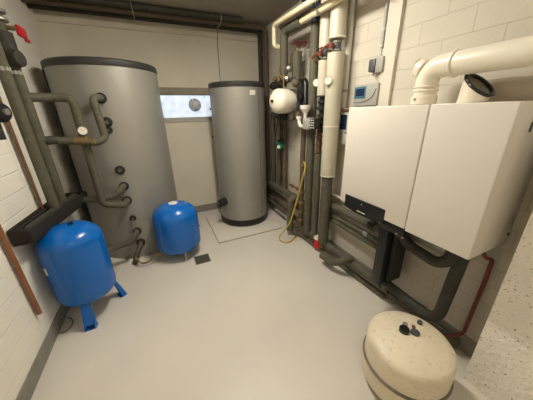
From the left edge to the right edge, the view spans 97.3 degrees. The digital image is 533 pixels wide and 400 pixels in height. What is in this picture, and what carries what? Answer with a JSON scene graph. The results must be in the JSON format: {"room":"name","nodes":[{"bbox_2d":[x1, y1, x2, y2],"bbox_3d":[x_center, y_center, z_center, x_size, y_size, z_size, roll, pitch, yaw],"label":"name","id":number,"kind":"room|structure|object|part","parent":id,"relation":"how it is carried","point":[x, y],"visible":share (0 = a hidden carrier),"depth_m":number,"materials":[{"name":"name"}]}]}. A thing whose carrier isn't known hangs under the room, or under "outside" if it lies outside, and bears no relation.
{"room":"mechanical room","nodes":[
{"label":"mechanical room","id":0,"kind":"room"},
{"bbox_2d":[0,0,90,399],"bbox_3d":[-1.344,0.047,0.611,0.120,2.640,5.575,-11,23,-22],"label":"wall","id":1,"kind":"structure","parent":0,"point":[23,332],"depth_m":1.63,"materials":[{"name":"white brick"}]},
{"bbox_2d":[0,102,11,139],"bbox_3d":[-1.604,-0.517,1.378,0.155,0.320,0.120,-3,21,-5],"label":"pump","id":2,"kind":"object","parent":1,"relation":"attached to","point":[5,111],"visible":1,"depth_m":1.39,"materials":[{"name":"black plastic"}]},
{"bbox_3d":[-1.591,-0.517,1.379,0.105,0.120,0.120,-3,21,-5],"label":"motor","id":3,"kind":"part","parent":2,"relation":"part of","materials":[{"name":"black plastic"}]},
{"bbox_2d":[0,224,41,314],"bbox_3d":[-1.540,0.325,1.413,0.027,0.940,0.028,-11,23,-22],"label":"pipe","id":4,"kind":"object","parent":1,"relation":"attached to","point":[3,238],"visible":1,"depth_m":1.45,"materials":[{"name":"brown metal"}]},
{"bbox_2d":[15,305,69,399],"bbox_3d":[-1.256,1.216,1.085,0.008,0.115,5.335,-11,23,-22],"label":"baseboard","id":5,"kind":"structure","parent":1,"relation":"attached to","point":[32,378],"depth_m":1.54,"materials":[{"name":"grey paint"}]},
{"bbox_2d":[6,191,86,246],"bbox_3d":[-1.686,0.098,1.891,0.217,0.149,0.930,-11,23,-22],"label":"trough","id":6,"kind":"object","parent":1,"relation":"attached to","point":[36,225],"visible":0.81,"depth_m":1.67,"materials":[{"name":"brown plastic"}]},
{"bbox_2d":[0,97,43,209],"bbox_3d":[-1.770,-0.323,1.695,0.017,0.860,0.018,-11,23,-22],"label":"pipe","id":7,"kind":"object","parent":6,"relation":"attached to","point":[9,122],"visible":0.81,"depth_m":1.71,"materials":[{"name":"orange metal"}]},
{"bbox_2d":[38,21,258,205],"bbox_3d":[-1.255,-1.038,3.454,2.582,2.640,0.120,-11,23,-22],"label":"wall","id":8,"kind":"structure","parent":0,"point":[180,61],"depth_m":3.25,"materials":[{"name":"paint"}]},
{"bbox_2d":[33,9,257,41],"bbox_3d":[-1.253,-2.179,2.946,2.582,0.145,0.030,-11,23,-22],"label":"trim","id":9,"kind":"structure","parent":8,"relation":"attached to","point":[41,15],"depth_m":2.81,"materials":[{"name":"paint"}]},
{"bbox_2d":[159,87,208,93],"bbox_3d":[-1.132,-1.520,3.259,0.950,0.075,0.012,-11,23,-22],"label":"trim","id":10,"kind":"structure","parent":8,"relation":"attached to","point":[163,90],"depth_m":3.24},
{"bbox_2d":[160,94,211,120],"bbox_3d":[-1.151,-1.343,3.384,0.910,0.345,0.045,-11,23,-22],"label":"window","id":11,"kind":"structure","parent":8,"relation":"in","point":[174,106],"depth_m":3.36,"materials":[{"name":"white glass"}]},
{"bbox_2d":[189,99,200,110],"bbox_3d":[-1.029,-1.371,3.383,0.176,0.176,0.080,-11,23,-22],"label":"fan","id":12,"kind":"object","parent":11,"relation":"attached to","point":[194,104],"visible":1,"depth_m":3.36,"materials":[{"name":"grey metal"}]},
{"bbox_2d":[164,119,211,121],"bbox_3d":[-1.127,-1.156,3.409,0.950,0.022,0.050,-11,23,-22],"label":"window sill","id":13,"kind":"structure","parent":8,"relation":"attached to","point":[194,119],"depth_m":3.38,"materials":[{"name":"white stone"}]},
{"bbox_2d":[194,202,220,212],"bbox_3d":[-1.199,0.162,3.849,2.582,0.115,0.008,-11,23,-22],"label":"baseboard","id":14,"kind":"structure","parent":8,"relation":"attached to","point":[212,206],"depth_m":3.93,"materials":[{"name":"grey paint"}]},
{"bbox_2d":[217,31,220,80],"bbox_3d":[-0.670,-2.011,3.288,0.016,0.650,0.039,-11,23,-22],"label":"cable","id":15,"kind":"object","parent":8,"relation":"attached to","point":[217,31],"visible":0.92,"depth_m":3.29,"materials":[{"name":"grey plastic"}]},
{"bbox_2d":[121,0,300,26],"bbox_3d":[-0.149,-1.460,0.641,2.822,0.100,5.575,-11,23,-22],"label":"ceiling","id":16,"kind":"structure","parent":0,"point":[264,12],"depth_m":2.61,"materials":[{"name":"concrete"}]},
{"bbox_2d":[0,42,59,208],"bbox_3d":[-1.720,-0.762,1.572,0.072,1.795,0.072,-11,23,-22],"label":"pipe","id":17,"kind":"object","parent":16,"relation":"attached to","point":[7,80],"visible":0.94,"depth_m":1.66,"materials":[{"name":"rubber"}]},
{"bbox_2d":[0,7,66,201],"bbox_3d":[-1.803,-0.834,1.769,0.145,1.795,0.314,-11,23,-22],"label":"pipe","id":18,"kind":"object","parent":16,"relation":"attached to","point":[16,60],"visible":0.85,"depth_m":1.71,"materials":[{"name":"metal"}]},
{"bbox_3d":[-1.751,-1.178,1.606,0.045,0.028,0.028,-11,23,-22],"label":"valve stem","id":19,"kind":"part","parent":18,"relation":"part of","materials":[{"name":"gold metal"}]},
{"bbox_3d":[-1.782,-1.220,1.704,0.027,0.070,0.120,-11,23,-22],"label":"lever","id":20,"kind":"part","parent":18,"relation":"part of","materials":[{"name":"red plastic"}]},
{"bbox_2d":[21,0,274,200],"bbox_3d":[-1.067,-0.962,3.003,2.544,2.437,0.291,-11,23,-22],"label":"pipe","id":21,"kind":"object","parent":16,"relation":"hanging from","point":[59,3],"visible":0.77,"depth_m":2.82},
{"bbox_2d":[266,186,298,209],"bbox_3d":[0.216,-0.040,3.521,0.044,0.044,1.150,-11,23,-22],"label":"pipe","id":22,"kind":"object","parent":21,"relation":"attached to","point":[267,188],"visible":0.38,"depth_m":3.57,"materials":[{"name":"grey rubber"}]},
{"bbox_2d":[267,197,297,221],"bbox_3d":[0.194,0.105,3.506,0.048,0.048,1.050,-11,23,-22],"label":"pipe","id":23,"kind":"object","parent":21,"relation":"attached to","point":[268,198],"visible":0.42,"depth_m":3.47,"materials":[{"name":"grey rubber"}]},
{"bbox_2d":[26,3,269,197],"bbox_3d":[-1.133,-0.999,3.111,2.519,2.432,0.291,-11,23,-22],"label":"pipe","id":24,"kind":"object","parent":16,"relation":"hanging from","point":[29,5],"visible":0.46,"depth_m":2.75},
{"bbox_2d":[64,0,241,22],"bbox_3d":[-1.279,-2.045,2.490,2.130,0.060,0.060,-11,23,-22],"label":"pipe","id":25,"kind":"object","parent":16,"relation":"hanging from","point":[113,3],"visible":1,"depth_m":2.53,"materials":[{"name":"grey metal"}]},
{"bbox_2d":[301,0,319,20],"bbox_3d":[0.435,-1.729,1.968,0.320,0.370,0.040,-11,23,-22],"label":"bracket","id":26,"kind":"object","parent":16,"relation":"hanging from","point":[315,4],"visible":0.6,"depth_m":1.98,"materials":[{"name":"blue metal"}]},
{"bbox_2d":[272,0,318,48],"bbox_3d":[0.429,-1.512,1.893,0.182,0.233,1.423,-11,23,-22],"label":"pipe","id":27,"kind":"object","parent":26,"relation":"hanging from","point":[307,3],"visible":0.94,"depth_m":2.16,"materials":[{"name":"beige plastic"}]},
{"bbox_2d":[279,0,321,31],"bbox_3d":[0.476,-1.752,2.124,0.213,0.052,1.326,-11,23,-22],"label":"pipe","id":28,"kind":"object","parent":26,"relation":"attached to","point":[310,7],"visible":0.54,"depth_m":2.27,"materials":[{"name":"grey plastic"}]},
{"bbox_2d":[280,0,342,79],"bbox_3d":[0.542,-1.374,1.816,0.102,0.611,1.710,-11,23,-24],"label":"riser pipe","id":29,"kind":"object","parent":26,"relation":"attached to","point":[300,21],"visible":0.92,"depth_m":2.24,"materials":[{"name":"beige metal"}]},
{"bbox_2d":[269,78,296,113],"bbox_3d":[0.188,-1.163,2.634,0.332,0.360,0.260,-16,25,-33],"label":"vessel","id":30,"kind":"object","parent":29,"relation":"attached to","point":[281,101],"visible":0.96,"depth_m":2.56,"materials":[{"name":"white paint"}]},
{"bbox_2d":[269,65,298,89],"bbox_3d":[0.193,-1.401,2.696,0.146,0.248,0.724,-11,23,-22],"label":"valve manifold","id":31,"kind":"object","parent":29,"relation":"attached to","point":[294,81],"visible":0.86,"depth_m":2.65,"materials":[{"name":"black metal"}]},
{"bbox_2d":[303,8,319,234],"bbox_3d":[0.469,-0.747,2.410,0.087,2.520,0.201,-1,21,2],"label":"riser pipe","id":32,"kind":"object","parent":16,"relation":"attached to","point":[315,25],"visible":0.79,"depth_m":2.39,"materials":[{"name":"black plastic"}]},
{"bbox_2d":[289,183,311,197],"bbox_3d":[0.418,-0.125,2.926,0.046,0.046,0.520,-11,23,-22],"label":"pipe","id":33,"kind":"object","parent":32,"relation":"attached to","point":[291,185],"visible":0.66,"depth_m":3.00,"materials":[{"name":"gold metal"}]},
{"bbox_2d":[296,105,310,127],"bbox_3d":[0.372,-0.850,2.402,0.110,0.224,0.201,-11,23,-22],"label":"funnel","id":34,"kind":"object","parent":32,"relation":"attached to","point":[305,109],"visible":0.84,"depth_m":2.33,"materials":[{"name":"white plastic"}]},
{"bbox_2d":[300,105,310,117],"bbox_3d":[0.390,-0.872,2.349,0.110,0.145,0.110,-11,23,-22],"label":"cup","id":35,"kind":"object","parent":34,"relation":"on","point":[305,109],"depth_m":2.30,"materials":[{"name":"white plastic"}]},
{"bbox_2d":[303,118,320,129],"bbox_3d":[0.470,-0.758,2.325,0.128,0.110,0.210,-11,23,-22],"label":"box","id":36,"kind":"object","parent":32,"relation":"attached to","point":[308,123],"visible":1,"depth_m":2.26,"materials":[{"name":"grey plastic"}]},
{"bbox_2d":[311,0,331,132],"bbox_3d":[0.504,-1.290,2.133,0.130,1.310,0.170,-11,23,-22],"label":"riser pipe","id":37,"kind":"object","parent":16,"relation":"attached to","point":[324,18],"visible":0.72,"depth_m":2.10,"materials":[{"name":"white plastic"}]},
{"bbox_3d":[0.452,-1.306,2.116,0.028,0.044,0.145,-12,23,-26],"label":"lever","id":38,"kind":"part","parent":37,"relation":"part of","materials":[{"name":"red metal"}]},
{"bbox_2d":[318,0,348,243],"bbox_3d":[0.578,-0.693,2.191,0.197,2.470,0.157,0,21,3],"label":"riser pipe","id":39,"kind":"object","parent":16,"relation":"attached to","point":[333,81],"visible":1,"depth_m":2.08,"materials":[{"name":"white plastic"}]},
{"bbox_3d":[0.509,-1.284,1.971,0.028,0.044,0.145,-12,23,-26],"label":"lever","id":40,"kind":"part","parent":39,"relation":"part of","materials":[{"name":"red metal"}]},
{"bbox_2d":[31,202,487,399],"bbox_3d":[-0.085,1.099,1.616,2.822,0.100,5.575,-11,23,-22],"label":"floor","id":41,"kind":"structure","parent":0,"point":[266,318],"depth_m":1.77,"materials":[{"name":"grey concrete"}]},
{"bbox_2d":[59,317,72,333],"bbox_3d":[-1.576,0.983,1.862,0.073,0.010,0.175,-11,23,-22],"label":"cable","id":42,"kind":"object","parent":41,"relation":"on","point":[67,317],"visible":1,"depth_m":1.82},
{"bbox_2d":[35,220,126,331],"bbox_3d":[-1.471,0.559,1.845,0.409,0.812,0.437,-4,21,-6],"label":"vessel","id":43,"kind":"object","parent":41,"relation":"on","point":[74,258],"visible":0.94,"depth_m":1.71,"materials":[{"name":"blue metal"}]},
{"bbox_2d":[40,56,177,257],"bbox_3d":[-1.661,-0.442,2.787,0.997,2.020,1.013,-11,23,-22],"label":"tank","id":44,"kind":"object","parent":41,"relation":"on","point":[135,154],"visible":0.72,"depth_m":2.36,"materials":[{"name":"silver metal"}]},
{"bbox_2d":[43,94,107,145],"bbox_3d":[-1.583,-0.665,1.968,0.169,0.430,0.516,13,25,34],"label":"pipe","id":45,"kind":"object","parent":44,"relation":"attached to","point":[94,99],"visible":1,"depth_m":2.00,"materials":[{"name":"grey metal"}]},
{"bbox_2d":[29,93,129,207],"bbox_3d":[-1.600,-0.377,2.100,0.141,1.058,0.526,17,28,40],"label":"pipe","id":46,"kind":"object","parent":44,"relation":"attached to","point":[35,97],"visible":0.98,"depth_m":2.05,"materials":[{"name":"black plastic"}]},
{"bbox_3d":[-1.687,-1.359,2.446,0.997,0.062,0.997,-11,23,-22],"label":"lid","id":47,"kind":"part","parent":44,"relation":"part of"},
{"bbox_2d":[83,184,126,202],"bbox_3d":[-1.609,-0.056,2.293,0.437,0.128,0.151,-11,23,-22],"label":"pipe","id":48,"kind":"object","parent":44,"relation":"attached to","point":[87,199],"visible":0.87,"depth_m":2.27,"materials":[{"name":"grey rubber"}]},
{"bbox_2d":[108,229,139,252],"bbox_3d":[-1.518,0.448,2.459,0.118,0.136,0.424,13,25,34],"label":"pipe","id":49,"kind":"object","parent":44,"relation":"attached to","point":[135,234],"visible":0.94,"depth_m":2.46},
{"bbox_2d":[133,241,142,264],"bbox_3d":[-1.420,0.587,2.617,0.086,0.213,0.192,2,21,8],"label":"pipe","id":50,"kind":"object","parent":41,"relation":"on","point":[140,243],"visible":0.98,"depth_m":2.56,"materials":[{"name":"grey rubber"}]},
{"bbox_2d":[152,200,200,261],"bbox_3d":[-1.010,0.321,2.659,0.486,0.656,0.486,-1,21,2],"label":"vessel","id":51,"kind":"object","parent":41,"relation":"on","point":[176,225],"visible":1,"depth_m":2.47,"materials":[{"name":"blue metal"}]},
{"bbox_2d":[135,255,154,263],"bbox_3d":[-1.312,0.651,2.541,0.210,0.078,0.049,-5,21,-9],"label":"hose","id":52,"kind":"object","parent":51,"relation":"attached to","point":[136,258],"visible":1,"depth_m":2.53,"materials":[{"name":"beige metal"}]},
{"bbox_2d":[194,253,210,264],"bbox_3d":[-0.725,0.668,2.650,0.165,0.008,0.165,-11,23,-22],"label":"floor grate","id":53,"kind":"object","parent":41,"relation":"on","point":[204,258],"visible":1,"depth_m":2.64,"materials":[{"name":"metal"}]},
{"bbox_2d":[206,214,281,241],"bbox_3d":[-0.366,0.328,3.495,0.900,0.018,0.860,-11,23,-22],"label":"platform","id":54,"kind":"object","parent":41,"relation":"on","point":[223,231],"depth_m":3.28,"materials":[{"name":"grey concrete"}]},
{"bbox_2d":[208,80,267,226],"bbox_3d":[-0.369,-0.613,3.324,0.729,1.862,0.718,-3,21,-4],"label":"water heater","id":55,"kind":"object","parent":54,"relation":"on","point":[237,109],"visible":1,"depth_m":3.01,"materials":[{"name":"grey metal"}]},
{"bbox_3d":[-0.382,-1.456,3.006,0.714,0.060,0.714,-11,23,-22],"label":"lid","id":56,"kind":"part","parent":55,"relation":"part of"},
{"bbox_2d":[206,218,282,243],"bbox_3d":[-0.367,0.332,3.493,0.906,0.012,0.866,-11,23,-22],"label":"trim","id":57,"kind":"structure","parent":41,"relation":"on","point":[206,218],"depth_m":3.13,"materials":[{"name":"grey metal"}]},
{"bbox_2d":[279,161,305,242],"bbox_3d":[0.296,0.018,2.871,0.301,1.006,0.320,-1,21,1],"label":"garden hose","id":58,"kind":"object","parent":41,"relation":"on","point":[303,161],"visible":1,"depth_m":2.78,"materials":[{"name":"yellow rubber"}]},
{"bbox_2d":[292,231,386,298],"bbox_3d":[0.706,0.621,2.574,0.112,0.063,1.353,-13,24,-28],"label":"pipe","id":59,"kind":"object","parent":41,"relation":"on","point":[354,274],"visible":0.95,"depth_m":2.30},
{"bbox_2d":[293,222,389,293],"bbox_3d":[0.690,0.529,2.534,0.130,0.109,1.435,-11,23,-22],"label":"pipe","id":60,"kind":"object","parent":41,"relation":"on","point":[358,267],"visible":0.57,"depth_m":2.23,"materials":[{"name":"black plastic"}]},
{"bbox_2d":[266,180,298,231],"bbox_3d":[0.226,0.026,3.412,0.185,0.474,0.952,-7,22,-15],"label":"pipe","id":61,"kind":"object","parent":60,"relation":"attached to","point":[292,196],"visible":0.78,"depth_m":3.03,"materials":[{"name":"grey rubber"}]},
{"bbox_2d":[270,114,275,182],"bbox_3d":[0.101,-0.739,3.537,0.064,1.040,0.064,-11,23,-22],"label":"riser pipe","id":62,"kind":"object","parent":61,"relation":"attached to","point":[273,169],"visible":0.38,"depth_m":3.52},
{"bbox_2d":[277,120,280,185],"bbox_3d":[0.180,-0.680,3.376,0.060,1.040,0.060,-11,23,-22],"label":"riser pipe","id":63,"kind":"object","parent":61,"relation":"attached to","point":[278,121],"visible":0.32,"depth_m":3.38,"materials":[{"name":"grey rubber"}]},
{"bbox_2d":[282,119,286,188],"bbox_3d":[0.248,-0.629,3.237,0.064,1.040,0.064,-11,23,-22],"label":"riser pipe","id":64,"kind":"object","parent":61,"relation":"attached to","point":[284,122],"visible":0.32,"depth_m":3.23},
{"bbox_2d":[276,139,285,150],"bbox_3d":[0.181,-0.736,3.142,0.140,0.151,0.141,15,26,36],"label":"pump","id":65,"kind":"object","parent":64,"relation":"attached to","point":[280,145],"visible":1,"depth_m":3.12,"materials":[{"name":"green paint"}]},
{"bbox_2d":[297,113,305,226],"bbox_3d":[0.423,-0.304,2.781,0.092,1.370,0.092,1,21,7],"label":"riser pipe","id":66,"kind":"object","parent":60,"relation":"attached to","point":[300,218],"visible":0.78,"depth_m":2.75,"materials":[{"name":"gold metal"}]},
{"bbox_2d":[270,112,300,120],"bbox_3d":[0.230,-1.029,2.870,0.103,0.100,0.750,-11,23,-22],"label":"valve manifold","id":67,"kind":"object","parent":66,"relation":"attached to","point":[292,116],"visible":0.73,"depth_m":2.82,"materials":[{"name":"black metal"}]},
{"bbox_2d":[287,81,303,112],"bbox_3d":[0.333,-1.105,2.544,0.123,0.340,0.292,-11,23,-22],"label":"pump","id":68,"kind":"object","parent":67,"relation":"attached to","point":[300,95],"visible":0.61,"depth_m":2.49,"materials":[{"name":"black plastic"}]},
{"bbox_3d":[0.363,-1.082,2.454,0.084,0.083,0.087,15,26,36],"label":"motor","id":69,"kind":"part","parent":68,"relation":"part of","materials":[{"name":"black plastic"}]},
{"bbox_2d":[292,40,308,104],"bbox_3d":[0.364,-1.330,2.456,0.147,0.631,0.299,-11,23,-22],"label":"riser pipe","id":70,"kind":"object","parent":68,"relation":"attached to","point":[296,55],"visible":0.91,"depth_m":2.44,"materials":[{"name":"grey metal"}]},
{"bbox_2d":[310,130,322,237],"bbox_3d":[0.547,-0.134,2.564,0.079,1.220,0.080,-11,23,-22],"label":"riser pipe","id":71,"kind":"object","parent":60,"relation":"attached to","point":[317,156],"visible":0.95,"depth_m":2.53,"materials":[{"name":"grey metal"}]},
{"bbox_2d":[314,235,324,248],"bbox_3d":[0.611,0.494,2.711,0.097,0.140,0.144,-11,23,-22],"label":"valve","id":72,"kind":"object","parent":60,"relation":"attached to","point":[317,245],"visible":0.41,"depth_m":2.70,"materials":[{"name":"red plastic"}]},
{"bbox_2d":[319,252,354,265],"bbox_3d":[0.690,0.585,2.353,0.358,0.168,0.135,16,27,37],"label":"pipe","id":73,"kind":"object","parent":60,"relation":"attached to","point":[347,258],"visible":1,"depth_m":2.29,"materials":[{"name":"grey rubber"}]},
{"bbox_2d":[362,311,456,399],"bbox_3d":[0.793,0.907,1.344,0.449,0.411,0.449,18,28,41],"label":"vessel","id":74,"kind":"object","parent":41,"relation":"on","point":[405,357],"visible":1,"depth_m":1.22,"materials":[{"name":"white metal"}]},
{"bbox_2d":[387,292,460,347],"bbox_3d":[1.171,0.884,1.790,0.068,0.068,0.520,-11,23,-22],"label":"pipe","id":75,"kind":"object","parent":41,"relation":"on","point":[455,342],"visible":0.56,"depth_m":1.69,"materials":[{"name":"grey rubber"}]},
{"bbox_2d":[261,0,532,342],"bbox_3d":[1.111,-0.408,1.645,0.120,2.640,5.575,-11,23,-22],"label":"wall","id":76,"kind":"structure","parent":0,"point":[431,29],"depth_m":1.54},
{"bbox_2d":[338,108,348,144],"bbox_3d":[0.727,-0.683,2.186,0.070,0.318,0.170,-11,23,-22],"label":"control unit","id":77,"kind":"object","parent":76,"relation":"attached to","point":[344,112],"visible":0.54,"depth_m":2.17,"materials":[{"name":"grey plastic"}]},
{"bbox_2d":[341,0,355,108],"bbox_3d":[0.691,-1.344,1.967,0.066,1.100,0.066,-11,23,-22],"label":"cable conduit","id":78,"kind":"object","parent":76,"relation":"attached to","point":[351,8],"visible":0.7,"depth_m":1.98,"materials":[{"name":"grey plastic"}]},
{"bbox_2d":[330,216,376,248],"bbox_3d":[0.802,0.284,2.362,0.052,0.062,0.821,-11,23,-22],"label":"pipe","id":79,"kind":"object","parent":76,"relation":"attached to","point":[351,231],"visible":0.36,"depth_m":2.25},
{"bbox_2d":[330,211,377,242],"bbox_3d":[0.797,0.228,2.350,0.054,0.055,0.800,-11,23,-22],"label":"pipe","id":80,"kind":"object","parent":76,"relation":"attached to","point":[365,233],"visible":0.82,"depth_m":2.21,"materials":[{"name":"grey rubber"}]},
{"bbox_2d":[331,201,379,232],"bbox_3d":[0.826,0.139,2.204,0.086,0.119,0.958,-11,23,-22],"label":"pipe","id":81,"kind":"object","parent":76,"relation":"attached to","point":[371,225],"visible":0.64,"depth_m":2.14,"materials":[{"name":"black plastic"}]},
{"bbox_2d":[353,83,379,106],"bbox_3d":[0.818,-0.853,1.914,0.056,0.170,0.256,-11,23,-22],"label":"thermostat","id":82,"kind":"object","parent":76,"relation":"attached to","point":[367,95],"visible":0.98,"depth_m":1.89,"materials":[{"name":"grey plastic"}]},
{"bbox_3d":[0.773,-0.889,1.939,0.002,0.055,0.090,-11,23,-22],"label":"display glass","id":83,"kind":"part","parent":82,"relation":"part of","materials":[{"name":"blue glass"}]},
{"bbox_2d":[267,200,476,356],"bbox_3d":[1.082,0.778,2.068,0.008,0.125,5.335,-11,23,-22],"label":"baseboard","id":84,"kind":"structure","parent":76,"relation":"attached to","point":[467,345],"depth_m":1.63,"materials":[{"name":"grey paint"}]},
{"bbox_2d":[368,56,384,82],"bbox_3d":[0.843,-0.990,1.795,0.055,0.177,0.130,-11,23,-22],"label":"junction box","id":85,"kind":"object","parent":76,"relation":"attached to","point":[376,65],"visible":0.95,"depth_m":1.76,"materials":[{"name":"grey plastic"}]},
{"bbox_2d":[368,58,375,72],"bbox_3d":[0.828,-1.036,1.810,0.055,0.090,0.063,-11,23,-22],"label":"switch","id":86,"kind":"object","parent":85,"relation":"attached to","point":[372,63],"depth_m":1.79,"materials":[{"name":"grey plastic"}]},
{"bbox_2d":[380,0,389,55],"bbox_3d":[0.846,-1.410,1.624,0.032,0.740,0.032,-11,23,-22],"label":"cable conduit","id":87,"kind":"object","parent":76,"relation":"attached to","point":[387,1],"visible":0.93,"depth_m":1.68,"materials":[{"name":"grey plastic"}]},
{"bbox_2d":[341,105,430,228],"bbox_3d":[0.872,-0.252,1.625,0.379,0.746,0.568,-11,23,-22],"label":"boiler","id":88,"kind":"object","parent":76,"relation":"attached to","point":[384,144],"visible":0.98,"depth_m":1.49,"materials":[{"name":"white metal"}]},
{"bbox_2d":[371,221,412,284],"bbox_3d":[0.952,0.382,1.703,0.296,0.570,0.220,-11,23,-22],"label":"box","id":89,"kind":"object","parent":88,"relation":"attached to","point":[389,254],"visible":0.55,"depth_m":1.72,"materials":[{"name":"black plastic"}]},
{"bbox_2d":[410,35,532,104],"bbox_3d":[1.019,-0.595,1.107,0.132,0.256,0.691,-11,23,-22],"label":"flue pipe","id":90,"kind":"object","parent":88,"relation":"on","point":[518,52],"visible":0.98,"depth_m":1.11,"materials":[{"name":"white paint"}]},
{"bbox_2d":[377,0,405,105],"bbox_3d":[0.890,-1.107,1.668,0.028,1.340,0.107,-11,23,-22],"label":"trim","id":91,"kind":"structure","parent":76,"relation":"attached to","point":[396,7],"depth_m":1.66,"materials":[{"name":"paint"}]},
{"bbox_2d":[405,101,532,259],"bbox_3d":[1.071,-0.123,1.230,0.363,0.719,0.344,-11,23,-22],"label":"boiler","id":92,"kind":"object","parent":76,"relation":"attached to","point":[475,170],"visible":1,"depth_m":1.11,"materials":[{"name":"white metal"}]},
{"bbox_2d":[382,258,469,321],"bbox_3d":[1.061,0.471,1.609,0.070,0.698,0.482,-11,23,-22],"label":"pipe","id":93,"kind":"object","parent":92,"relation":"attached to","point":[456,272],"visible":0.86,"depth_m":1.49,"materials":[{"name":"black rubber"}]},
{"bbox_2d":[396,235,461,267],"bbox_3d":[1.016,0.284,1.489,0.078,0.237,0.382,-14,24,-29],"label":"pipe","id":94,"kind":"object","parent":92,"relation":"attached to","point":[449,259],"visible":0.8,"depth_m":1.47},
{"bbox_2d":[411,235,447,254],"bbox_3d":[1.091,0.228,1.521,0.130,0.140,0.220,-11,23,-22],"label":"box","id":95,"kind":"object","parent":92,"relation":"attached to","point":[423,242],"visible":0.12,"depth_m":1.50,"materials":[{"name":"grey plastic"}]},
{"bbox_2d":[443,252,493,337],"bbox_3d":[1.216,0.578,1.439,0.160,0.789,0.040,7,22,20],"label":"pipe","id":96,"kind":"object","parent":92,"relation":"attached to","point":[484,255],"visible":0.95,"depth_m":1.41,"materials":[{"name":"red metal"}]},
{"bbox_2d":[456,74,494,102],"bbox_3d":[1.046,-0.559,1.165,0.137,0.146,0.149,-11,23,-22],"label":"stub","id":97,"kind":"object","parent":92,"relation":"on","point":[474,89],"visible":0.99,"depth_m":1.16,"materials":[{"name":"white paint"}]},
{"bbox_3d":[1.080,-0.125,1.235,0.343,0.719,0.336,-11,23,-22],"label":"casing","id":98,"kind":"part","parent":92,"relation":"part of","materials":[{"name":"white metal"}]},
{"bbox_2d":[463,210,532,399],"bbox_3d":[1.522,0.036,0.452,0.195,2.640,1.278,-11,23,-22],"label":"wall pier","id":99,"kind":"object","parent":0,"point":[500,367],"visible":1,"depth_m":1.18,"materials":[{"name":"beige concrete"}]}
]}

